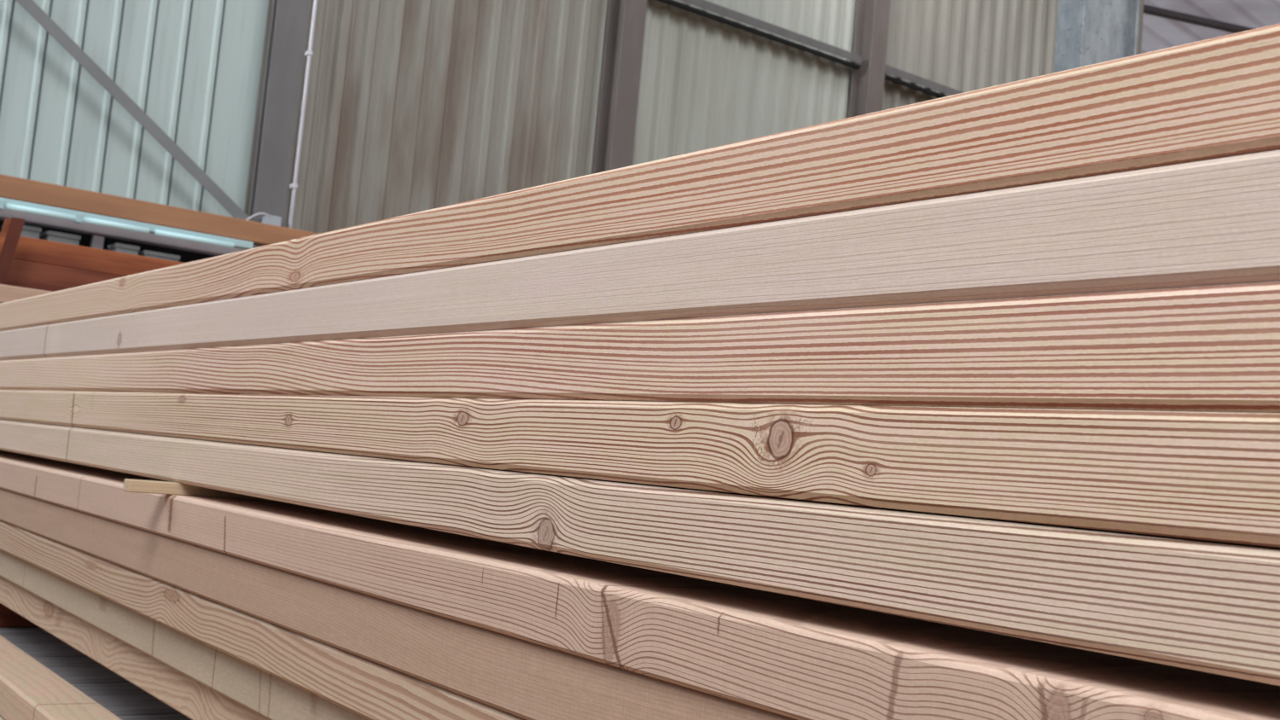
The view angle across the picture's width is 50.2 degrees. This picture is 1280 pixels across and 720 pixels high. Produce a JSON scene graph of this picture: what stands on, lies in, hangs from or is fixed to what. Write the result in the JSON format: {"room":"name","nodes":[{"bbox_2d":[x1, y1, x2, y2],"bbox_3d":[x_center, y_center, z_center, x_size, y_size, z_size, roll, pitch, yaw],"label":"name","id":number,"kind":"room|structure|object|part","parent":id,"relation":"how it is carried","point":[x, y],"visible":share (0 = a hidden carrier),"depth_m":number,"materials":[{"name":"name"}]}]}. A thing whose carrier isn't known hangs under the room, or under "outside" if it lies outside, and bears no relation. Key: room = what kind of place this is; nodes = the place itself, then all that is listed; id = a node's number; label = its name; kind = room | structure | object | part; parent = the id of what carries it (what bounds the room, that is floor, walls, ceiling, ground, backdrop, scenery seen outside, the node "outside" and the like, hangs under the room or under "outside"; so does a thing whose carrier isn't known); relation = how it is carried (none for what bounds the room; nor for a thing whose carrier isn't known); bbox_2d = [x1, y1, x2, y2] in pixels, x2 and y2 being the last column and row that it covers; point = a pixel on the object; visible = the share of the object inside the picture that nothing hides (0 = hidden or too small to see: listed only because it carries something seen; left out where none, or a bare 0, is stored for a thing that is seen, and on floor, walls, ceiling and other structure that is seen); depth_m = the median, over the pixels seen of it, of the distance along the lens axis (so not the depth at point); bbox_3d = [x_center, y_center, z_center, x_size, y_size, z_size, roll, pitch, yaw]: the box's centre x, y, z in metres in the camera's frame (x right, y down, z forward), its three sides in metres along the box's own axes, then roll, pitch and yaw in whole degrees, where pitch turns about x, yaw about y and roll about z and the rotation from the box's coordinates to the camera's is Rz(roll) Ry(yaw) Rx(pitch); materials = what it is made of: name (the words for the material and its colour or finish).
{"room":"lumber warehouse","nodes":[
{"label":"lumber warehouse","id":0,"kind":"room"},
{"bbox_2d":[0,0,1144,233],"bbox_3d":[-0.975,-2.593,10.485,16.100,9.300,0.073,9,-6,-36],"label":"wall","id":1,"kind":"structure","parent":0,"point":[412,106],"depth_m":10.02,"materials":[{"name":"grey metal"}]},
{"bbox_2d":[657,0,861,69],"bbox_3d":[0.977,-2.862,11.766,2.495,0.115,0.146,9,-6,-36],"label":"wall rail","id":2,"kind":"object","parent":1,"relation":"attached to","point":[704,4],"visible":1,"depth_m":11.78,"materials":[{"name":"grey metal"}]},
{"bbox_2d":[884,64,964,98],"bbox_3d":[3.853,-2.429,13.870,4.255,0.115,0.146,9,-6,-36],"label":"wall rail","id":3,"kind":"object","parent":1,"relation":"attached to","point":[890,70],"visible":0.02,"depth_m":12.89,"materials":[{"name":"grey metal"}]},
{"bbox_2d":[1140,0,1279,53],"bbox_3d":[18.222,-0.244,37.547,46.850,6.634,28.960,9,-6,-36],"label":"ceiling","id":4,"kind":"structure","parent":0,"point":[1158,32],"depth_m":20.44,"materials":[{"name":"grey metal"}]},
{"bbox_2d":[1143,4,1254,33],"bbox_3d":[8.554,-4.836,19.846,3.864,0.563,0.124,5,-5,-2],"label":"brace","id":5,"kind":"object","parent":4,"relation":"attached to","point":[1148,9],"visible":0.71,"depth_m":19.78,"materials":[{"name":"grey metal"}]},
{"bbox_3d":[6.189,3.432,18.132,48.000,0.120,38.000,9,-6,-36],"label":"floor","id":6,"kind":"structure","parent":0,"visible":0},
{"bbox_2d":[0,217,25,285],"bbox_3d":[-2.484,0.467,4.763,0.389,2.013,0.050,9,-6,-36],"label":"upright","id":7,"kind":"object","parent":6,"relation":"on","point":[12,228],"visible":1,"depth_m":4.91,"materials":[{"name":"brown wood"}]},
{"bbox_2d":[0,209,245,262],"bbox_3d":[-3.592,0.322,5.527,4.400,2.228,0.270,9,-6,-36],"label":"rail","id":8,"kind":"object","parent":6,"relation":"on","point":[92,235],"visible":0.22,"depth_m":6.41,"materials":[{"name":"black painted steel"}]},
{"bbox_2d":[1,225,41,238],"bbox_3d":[-2.789,-0.512,6.137,0.138,0.176,0.150,9,-6,-36],"label":"storage box","id":9,"kind":"object","parent":8,"relation":"on","point":[27,231],"visible":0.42,"depth_m":6.10,"materials":[{"name":"grey plastic"}]},
{"bbox_3d":[-2.782,-0.590,6.143,0.138,0.020,0.150,9,-6,-36],"label":"lid","id":10,"kind":"part","parent":9,"relation":"part of","materials":[{"name":"grey plastic"}]},
{"bbox_2d":[40,230,81,245],"bbox_3d":[-2.655,-0.489,6.235,0.143,0.170,0.150,9,-6,-36],"label":"storage box","id":11,"kind":"object","parent":8,"relation":"on","point":[48,235],"visible":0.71,"depth_m":6.18,"materials":[{"name":"grey plastic"}]},
{"bbox_3d":[-2.649,-0.563,6.241,0.143,0.020,0.150,9,-6,-36],"label":"lid","id":12,"kind":"part","parent":11,"relation":"part of","materials":[{"name":"grey plastic"}]},
{"bbox_2d":[107,243,139,255],"bbox_3d":[-2.429,-0.453,6.400,0.108,0.166,0.150,9,-6,-36],"label":"storage box","id":13,"kind":"object","parent":8,"relation":"on","point":[119,247],"visible":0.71,"depth_m":6.35,"materials":[{"name":"grey plastic"}]},
{"bbox_3d":[-2.423,-0.525,6.406,0.108,0.020,0.150,9,-6,-36],"label":"lid","id":14,"kind":"part","parent":13,"relation":"part of","materials":[{"name":"grey plastic"}]},
{"bbox_2d":[0,174,317,246],"bbox_3d":[-3.571,-0.876,5.532,4.950,0.101,0.120,9,-6,-36],"label":"timber beam","id":15,"kind":"structure","parent":8,"relation":"on","point":[12,188],"depth_m":6.37,"materials":[{"name":"brown wood"}]},
{"bbox_2d":[0,197,253,250],"bbox_3d":[-3.396,-0.771,5.484,3.800,0.054,0.080,9,-6,-36],"label":"light trunking","id":16,"kind":"object","parent":15,"relation":"hanging from","point":[78,217],"visible":0.94,"depth_m":6.21,"materials":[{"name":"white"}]},
{"bbox_2d":[138,250,180,261],"bbox_3d":[-2.301,-0.427,6.493,0.168,0.154,0.150,9,-6,-36],"label":"storage box","id":17,"kind":"object","parent":8,"relation":"on","point":[147,253],"visible":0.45,"depth_m":6.44,"materials":[{"name":"grey plastic"}]},
{"bbox_2d":[248,0,309,248],"bbox_3d":[-2.335,-2.812,9.325,0.226,9.300,0.120,9,-6,-36],"label":"steel post","id":18,"kind":"object","parent":6,"relation":"on","point":[289,18],"visible":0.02,"depth_m":9.20,"materials":[{"name":"grey metal"}]},
{"bbox_2d":[16,0,252,221],"bbox_3d":[-3.480,-1.906,8.402,2.511,1.834,0.012,9,-6,-36],"label":"diagonal brace","id":19,"kind":"object","parent":18,"relation":"attached to","point":[30,6],"visible":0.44,"depth_m":8.59,"materials":[{"name":"grey metal"}]},
{"bbox_2d":[245,212,281,226],"bbox_3d":[-2.531,-0.910,9.040,0.290,0.130,0.095,9,-6,-36],"label":"junction box","id":20,"kind":"object","parent":18,"relation":"attached to","point":[269,219],"visible":0.68,"depth_m":9.05,"materials":[{"name":"plastic"}]},
{"bbox_2d":[288,0,317,228],"bbox_3d":[-2.193,-2.797,9.356,0.037,9.300,0.058,9,-6,-36],"label":"conduit pipe","id":21,"kind":"object","parent":18,"relation":"attached to","point":[309,53],"visible":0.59,"depth_m":9.24,"materials":[{"name":"plastic"}]},
{"bbox_2d":[593,0,647,174],"bbox_3d":[-0.122,-2.485,10.866,0.216,9.300,0.255,9,-6,-36],"label":"steel post","id":22,"kind":"object","parent":6,"relation":"on","point":[626,19],"visible":0.17,"depth_m":10.80,"materials":[{"name":"grey metal"}]},
{"bbox_2d":[848,0,890,117],"bbox_3d":[2.055,-2.156,12.459,0.201,9.300,0.255,9,-6,-36],"label":"steel post","id":23,"kind":"object","parent":6,"relation":"on","point":[872,16],"visible":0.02,"depth_m":12.50,"materials":[{"name":"grey metal"}]},
{"bbox_2d":[1053,0,1139,72],"bbox_3d":[1.413,-0.470,4.333,0.380,4.500,0.200,9,-6,-36],"label":"column","id":24,"kind":"structure","parent":6,"relation":"on","point":[1089,32],"depth_m":4.34,"materials":[{"name":"metal"}]},
{"bbox_3d":[-2.912,0.520,4.386,4.400,1.769,0.610,9,-6,-36],"label":"trestle","id":25,"kind":"object","parent":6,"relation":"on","visible":0},
{"bbox_2d":[0,284,52,303],"bbox_3d":[-3.217,-0.377,3.879,3.300,0.062,0.150,9,-6,-36],"label":"board","id":26,"kind":"object","parent":25,"relation":"on","point":[8,293],"visible":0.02,"depth_m":4.60,"materials":[{"name":"beige wood"}]},
{"bbox_2d":[5,259,123,291],"bbox_3d":[-3.057,-0.423,4.624,4.820,0.114,0.100,9,-6,-36],"label":"board","id":27,"kind":"object","parent":25,"relation":"on","point":[21,273],"visible":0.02,"depth_m":5.16,"materials":[{"name":"brown wood"}]},
{"bbox_2d":[12,236,184,276],"bbox_3d":[-3.061,-0.527,4.635,4.800,0.090,0.080,9,-6,-36],"label":"beam","id":28,"kind":"structure","parent":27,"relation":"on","point":[29,249],"depth_m":5.26,"materials":[{"name":"brown wood"}]},
{"bbox_3d":[-1.726,1.055,3.380,0.410,0.753,0.120,9,-6,-36],"label":"support block","id":29,"kind":"object","parent":6,"relation":"on","visible":0},
{"bbox_3d":[-0.554,0.606,1.630,0.106,0.061,5.000,9,-6,-36],"label":"beam","id":30,"kind":"structure","parent":29,"relation":"on","visible":0},
{"bbox_2d":[0,635,121,719],"bbox_3d":[-0.550,0.545,1.634,0.096,0.060,5.000,9,-6,-36],"label":"beam","id":31,"kind":"structure","parent":30,"relation":"on","point":[29,690],"depth_m":2.16,"materials":[{"name":"beige wood"}]},
{"bbox_3d":[-0.408,0.618,1.737,0.248,0.081,4.900,9,-6,-36],"label":"beam","id":32,"kind":"structure","parent":29,"relation":"on","visible":0},
{"bbox_2d":[0,628,52,635],"bbox_3d":[-1.307,0.589,2.978,0.261,0.020,0.264,9,-6,-36],"label":"board","id":33,"kind":"object","parent":32,"relation":"on","point":[3,631],"visible":0.03,"depth_m":2.87,"materials":[{"name":"grey wood"}]},
{"bbox_2d":[0,603,40,628],"bbox_3d":[-1.307,0.541,2.977,0.235,0.075,0.080,9,-6,-36],"label":"bearer","id":34,"kind":"object","parent":33,"relation":"on","point":[8,619],"visible":0.02,"depth_m":2.91,"materials":[{"name":"brown wood"}]},
{"bbox_2d":[1,635,87,657],"bbox_3d":[-1.141,0.585,2.753,0.261,0.020,0.264,9,-6,-36],"label":"board","id":35,"kind":"object","parent":32,"relation":"on","point":[34,646],"visible":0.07,"depth_m":2.70,"materials":[{"name":"grey wood"}]},
{"bbox_2d":[33,657,129,684],"bbox_3d":[-0.976,0.581,2.527,0.261,0.020,0.264,9,-6,-36],"label":"board","id":36,"kind":"object","parent":32,"relation":"on","point":[72,670],"visible":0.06,"depth_m":2.48,"materials":[{"name":"grey wood"}]},
{"bbox_2d":[71,682,181,715],"bbox_3d":[-0.810,0.577,2.301,0.261,0.020,0.264,9,-6,-36],"label":"board","id":37,"kind":"object","parent":32,"relation":"on","point":[119,699],"visible":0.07,"depth_m":2.25,"materials":[{"name":"grey wood"}]},
{"bbox_2d":[116,714,191,719],"bbox_3d":[-0.644,0.574,2.075,0.261,0.020,0.264,9,-6,-36],"label":"board","id":38,"kind":"object","parent":32,"relation":"on","point":[169,717],"visible":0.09,"depth_m":2.13,"materials":[{"name":"grey wood"}]},
{"bbox_3d":[-0.467,0.522,1.832,0.235,0.075,0.080,9,-6,-36],"label":"bearer","id":39,"kind":"object","parent":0,"visible":0},
{"bbox_2d":[0,576,269,719],"bbox_3d":[-0.408,0.452,1.740,0.240,0.058,5.000,9,-6,-36],"label":"beam","id":40,"kind":"structure","parent":39,"relation":"on","point":[189,697],"depth_m":2.01,"materials":[{"name":"beige wood"}]},
{"bbox_2d":[0,549,369,719],"bbox_3d":[-0.415,0.394,1.736,0.241,0.056,5.000,9,-6,-36],"label":"beam","id":41,"kind":"structure","parent":40,"relation":"on","point":[272,697],"depth_m":1.78,"materials":[{"name":"beige wood"}]},
{"bbox_2d":[0,520,526,719],"bbox_3d":[-0.417,0.337,1.736,0.261,0.055,5.000,9,-6,-36],"label":"beam","id":42,"kind":"structure","parent":41,"relation":"on","point":[369,689],"depth_m":1.52,"materials":[{"name":"beige wood"}]},
{"bbox_2d":[0,488,797,719],"bbox_3d":[-0.415,0.279,1.738,0.260,0.060,5.000,9,-6,-36],"label":"beam","id":43,"kind":"structure","parent":42,"relation":"on","point":[526,680],"depth_m":1.26,"materials":[{"name":"beige wood"}]},
{"bbox_2d":[0,449,1279,719],"bbox_3d":[-0.415,0.219,1.739,0.260,0.056,5.000,9,-6,-36],"label":"beam","id":44,"kind":"structure","parent":43,"relation":"on","point":[794,657],"depth_m":0.94,"materials":[{"name":"beige wood"}]},
{"bbox_2d":[122,478,279,501],"bbox_3d":[-0.553,0.182,1.877,0.301,0.016,0.025,9,-6,-36],"label":"stacking lath","id":45,"kind":"object","parent":44,"relation":"on","point":[130,485],"visible":0.48,"depth_m":1.82,"materials":[{"name":"brown wood"}]},
{"bbox_2d":[0,418,1279,686],"bbox_3d":[-0.402,0.147,1.749,0.260,0.059,5.000,9,-6,-36],"label":"beam","id":46,"kind":"structure","parent":44,"relation":"on","point":[1206,606],"depth_m":0.83,"materials":[{"name":"beige wood"}]},
{"bbox_2d":[0,389,1279,547],"bbox_3d":[-0.397,0.087,1.754,0.260,0.060,5.000,9,-6,-36],"label":"beam","id":47,"kind":"structure","parent":46,"relation":"on","point":[1210,476],"depth_m":0.84,"materials":[{"name":"beige wood"}]},
{"bbox_2d":[0,281,1279,413],"bbox_3d":[-0.390,0.027,1.760,0.260,0.060,5.000,9,-6,-36],"label":"beam","id":48,"kind":"structure","parent":47,"relation":"on","point":[1216,348],"depth_m":0.85,"materials":[{"name":"beige wood"}]},
{"bbox_2d":[0,149,1279,360],"bbox_3d":[-0.386,-0.034,1.764,0.261,0.062,5.000,9,-6,-36],"label":"beam","id":49,"kind":"structure","parent":48,"relation":"on","point":[1213,222],"depth_m":0.86,"materials":[{"name":"beige wood"}]},
{"bbox_2d":[0,23,1279,331],"bbox_3d":[-0.380,-0.095,1.770,0.260,0.060,5.000,9,-6,-36],"label":"beam","id":50,"kind":"structure","parent":49,"relation":"on","point":[1218,97],"depth_m":0.87,"materials":[{"name":"beige wood"}]}
]}

